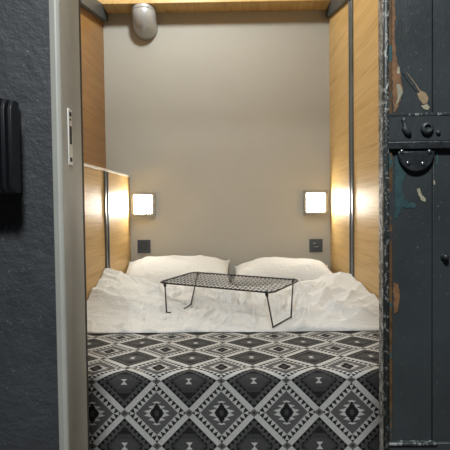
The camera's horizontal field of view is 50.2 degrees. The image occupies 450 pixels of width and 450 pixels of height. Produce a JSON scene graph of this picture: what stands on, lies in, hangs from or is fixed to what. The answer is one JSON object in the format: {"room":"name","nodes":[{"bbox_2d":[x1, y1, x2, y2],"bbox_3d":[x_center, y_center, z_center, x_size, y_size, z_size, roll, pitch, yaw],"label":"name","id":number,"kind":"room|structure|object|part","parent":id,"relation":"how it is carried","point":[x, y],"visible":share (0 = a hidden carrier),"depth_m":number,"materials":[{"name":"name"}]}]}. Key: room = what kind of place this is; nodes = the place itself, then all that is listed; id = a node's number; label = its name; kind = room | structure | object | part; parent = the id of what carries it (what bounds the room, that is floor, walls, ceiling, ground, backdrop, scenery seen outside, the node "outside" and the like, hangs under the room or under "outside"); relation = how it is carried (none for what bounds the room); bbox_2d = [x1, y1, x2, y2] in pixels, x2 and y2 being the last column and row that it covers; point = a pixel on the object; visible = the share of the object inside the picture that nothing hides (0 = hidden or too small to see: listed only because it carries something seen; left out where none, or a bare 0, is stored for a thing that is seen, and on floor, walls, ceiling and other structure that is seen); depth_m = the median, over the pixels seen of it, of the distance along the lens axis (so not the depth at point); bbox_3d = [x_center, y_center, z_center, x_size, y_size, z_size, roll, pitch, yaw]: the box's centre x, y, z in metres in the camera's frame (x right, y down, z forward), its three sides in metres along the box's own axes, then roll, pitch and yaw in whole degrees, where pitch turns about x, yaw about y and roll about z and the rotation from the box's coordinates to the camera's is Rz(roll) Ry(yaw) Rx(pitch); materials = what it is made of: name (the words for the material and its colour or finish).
{"room":"dormitory","nodes":[
{"label":"dormitory","id":0,"kind":"room"},
{"bbox_2d":[0,0,58,449],"bbox_3d":[0.002,-0.681,0.989,3.200,3.200,0.120,-1,2,1],"label":"wall","id":1,"kind":"structure","parent":0,"point":[28,340],"depth_m":0.96,"materials":[{"name":"grey paint"}]},
{"bbox_2d":[0,98,22,194],"bbox_3d":[-0.489,-0.146,0.912,0.206,0.178,0.078,-1,2,1],"label":"wall fixture","id":2,"kind":"object","parent":1,"relation":"attached to","point":[11,179],"visible":1,"depth_m":0.88,"materials":[{"name":"black plastic"}]},
{"bbox_2d":[49,0,89,449],"bbox_3d":[-0.321,-0.132,0.991,0.024,2.110,0.150,-1,2,1],"label":"door frame","id":3,"kind":"structure","parent":1,"relation":"attached to","point":[64,15],"depth_m":0.96,"materials":[{"name":"grey paint"}]},
{"bbox_3d":[-0.312,-0.176,0.965,0.003,0.113,0.023,-1,2,1],"label":"strike plate","id":4,"kind":"part","parent":3,"relation":"part of","materials":[{"name":"metal"}]},
{"bbox_2d":[378,0,449,449],"bbox_3d":[0.712,-0.143,0.953,0.800,2.050,0.040,-1,2,1],"label":"door","id":5,"kind":"structure","parent":1,"relation":"in","point":[414,35],"depth_m":0.96,"materials":[{"name":"grey paint"}]},
{"bbox_3d":[0.378,-0.126,0.951,0.073,0.041,0.010,-1,2,1],"label":"lock plate","id":6,"kind":"part","parent":5,"relation":"part of","materials":[{"name":"black paint"}]},
{"bbox_3d":[0.715,-0.195,0.950,0.792,0.052,0.020,-1,2,1],"label":"lock rail","id":7,"kind":"part","parent":5,"relation":"part of","materials":[{"name":"black metal"}]},
{"bbox_3d":[0.726,0.657,0.977,0.792,0.447,0.020,-1,2,1],"label":"rail","id":8,"kind":"part","parent":5,"relation":"part of","materials":[{"name":"black metal"}]},
{"bbox_3d":[0.440,0.064,0.956,0.017,0.017,0.012,-1,2,1],"label":"screw knob","id":9,"kind":"part","parent":5,"relation":"part of","materials":[{"name":"black paint"}]},
{"bbox_2d":[80,6,105,168],"bbox_3d":[-0.877,-0.709,2.203,0.060,3.200,2.290,-1,2,1],"label":"wall","id":10,"kind":"structure","parent":0,"point":[92,39],"depth_m":3.06,"materials":[{"name":"brown wood"}]},
{"bbox_2d":[80,0,107,21],"bbox_3d":[-0.829,-1.361,3.022,0.035,0.182,0.610,-1,2,1],"label":"trim","id":11,"kind":"structure","parent":10,"relation":"attached to","point":[94,7],"depth_m":3.03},
{"bbox_2d":[103,10,329,281],"bbox_3d":[-0.054,-0.756,3.389,1.762,3.200,0.100,-1,2,1],"label":"wall","id":12,"kind":"structure","parent":0,"point":[222,116],"depth_m":3.34,"materials":[{"name":"beige paint"}]},
{"bbox_2d":[131,192,155,216],"bbox_3d":[-0.569,-0.143,3.348,0.168,0.168,0.030,-1,2,1],"label":"wall lamp","id":13,"kind":"object","parent":12,"relation":"attached to","point":[143,204],"visible":1,"depth_m":3.33,"materials":[{"name":"white"}]},
{"bbox_2d":[134,195,151,213],"bbox_3d":[-0.569,-0.143,3.348,0.127,0.127,0.026,-1,2,1],"label":"diffuser","id":14,"kind":"object","parent":13,"relation":"attached to","point":[142,203],"depth_m":3.34,"materials":[{"name":"white plastic"}]},
{"bbox_2d":[137,240,150,252],"bbox_3d":[-0.568,0.150,3.366,0.092,0.092,0.012,-1,2,1],"label":"wall socket","id":15,"kind":"object","parent":12,"relation":"attached to","point":[144,246],"visible":1,"depth_m":3.36,"materials":[{"name":"plastic"}]},
{"bbox_2d":[97,0,330,13],"bbox_3d":[-0.070,-1.909,3.223,1.556,0.884,0.160,-1,2,1],"label":"bulkhead","id":16,"kind":"object","parent":12,"relation":"attached to","point":[111,6],"visible":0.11,"depth_m":3.21,"materials":[{"name":"brown wood"}]},
{"bbox_2d":[131,3,157,39],"bbox_3d":[-0.547,-1.369,3.243,0.167,0.183,0.171,-1,2,1],"label":"ceiling lamp","id":17,"kind":"object","parent":16,"relation":"attached to","point":[144,21],"visible":1,"depth_m":3.20,"materials":[{"name":"grey metal"}]},
{"bbox_2d":[303,190,327,214],"bbox_3d":[0.628,-0.157,3.336,0.168,0.168,0.030,-1,2,1],"label":"wall lamp","id":18,"kind":"object","parent":12,"relation":"attached to","point":[315,202],"visible":1,"depth_m":3.32,"materials":[{"name":"white"}]},
{"bbox_2d":[306,193,324,211],"bbox_3d":[0.628,-0.157,3.336,0.127,0.127,0.026,-1,2,1],"label":"diffuser","id":19,"kind":"object","parent":18,"relation":"attached to","point":[315,202],"depth_m":3.32,"materials":[{"name":"white"}]},
{"bbox_2d":[309,239,322,251],"bbox_3d":[0.635,0.144,3.353,0.092,0.092,0.014,-1,2,1],"label":"wall switch","id":20,"kind":"object","parent":12,"relation":"attached to","point":[315,245],"visible":1,"depth_m":3.35,"materials":[{"name":"plastic"}]},
{"bbox_2d":[329,0,378,299],"bbox_3d":[0.740,-0.728,2.186,0.069,3.200,2.290,-1,2,1],"label":"wall","id":21,"kind":"structure","parent":0,"point":[353,29],"depth_m":2.67,"materials":[{"name":"brown wood"}]},
{"bbox_2d":[326,0,347,17],"bbox_3d":[0.704,-1.379,3.006,0.022,0.182,0.610,-1,2,1],"label":"trim","id":22,"kind":"structure","parent":21,"relation":"attached to","point":[334,6],"depth_m":3.07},
{"bbox_3d":[0.024,0.964,1.161,3.200,0.100,4.660,-1,2,1],"label":"floor","id":23,"kind":"structure","parent":0,"visible":0},
{"bbox_2d":[84,163,130,299],"bbox_3d":[-0.750,0.290,2.233,0.171,1.200,2.290,-1,2,1],"label":"wall panel","id":24,"kind":"object","parent":23,"relation":"on","point":[106,192],"visible":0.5,"depth_m":2.68,"materials":[{"name":"brown wood"}]},
{"bbox_2d":[92,282,235,333],"bbox_3d":[0.033,0.649,2.426,1.376,0.450,1.899,-1,2,1],"label":"bed","id":25,"kind":"object","parent":23,"relation":"on","point":[229,282],"visible":0.02,"depth_m":1.97,"materials":[{"name":"grey fabric"}]},
{"bbox_2d":[125,255,230,285],"bbox_3d":[-0.316,0.304,3.113,0.712,0.203,0.441,-1,2,1],"label":"pillow","id":26,"kind":"object","parent":25,"relation":"on","point":[157,269],"visible":0.59,"depth_m":3.03,"materials":[{"name":"white fabric"}]},
{"bbox_2d":[87,331,378,449],"bbox_3d":[0.025,0.634,1.666,1.388,0.416,0.475,-1,2,1],"label":"blanket","id":27,"kind":"object","parent":25,"relation":"on","point":[302,390],"visible":0.62,"depth_m":1.45,"materials":[{"name":"multicoloured fabric"}]},
{"bbox_2d":[87,268,378,333],"bbox_3d":[0.029,0.332,2.374,1.392,0.184,0.994,-1,2,1],"label":"duvet","id":28,"kind":"object","parent":25,"relation":"on","point":[119,302],"visible":0.87,"depth_m":2.18,"materials":[{"name":"white fabric"}]},
{"bbox_2d":[160,272,298,327],"bbox_3d":[0.018,0.320,2.132,0.606,0.166,0.291,0,2,32],"label":"wire rack","id":29,"kind":"object","parent":28,"relation":"on","point":[196,275],"visible":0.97,"depth_m":2.12,"materials":[{"name":"black metal"}]},
{"bbox_3d":[-0.267,0.324,2.157,0.006,0.130,0.036,-1,2,-17],"label":"leg","id":30,"kind":"part","parent":29,"relation":"part of","materials":[{"name":"black metal"}]},
{"bbox_3d":[0.176,0.333,1.897,0.032,0.143,0.006,-1,2,-4],"label":"leg","id":31,"kind":"part","parent":29,"relation":"part of","materials":[{"name":"black metal"}]},
{"bbox_3d":[0.286,0.309,2.042,0.006,0.139,0.149,0,2,12],"label":"leg","id":32,"kind":"part","parent":29,"relation":"part of","materials":[{"name":"black metal"}]},
{"bbox_2d":[232,257,331,286],"bbox_3d":[0.376,0.304,3.105,0.666,0.185,0.481,-1,2,1],"label":"pillow","id":33,"kind":"object","parent":25,"relation":"on","point":[302,269],"visible":0.63,"depth_m":2.94,"materials":[{"name":"white fabric"}]}
]}

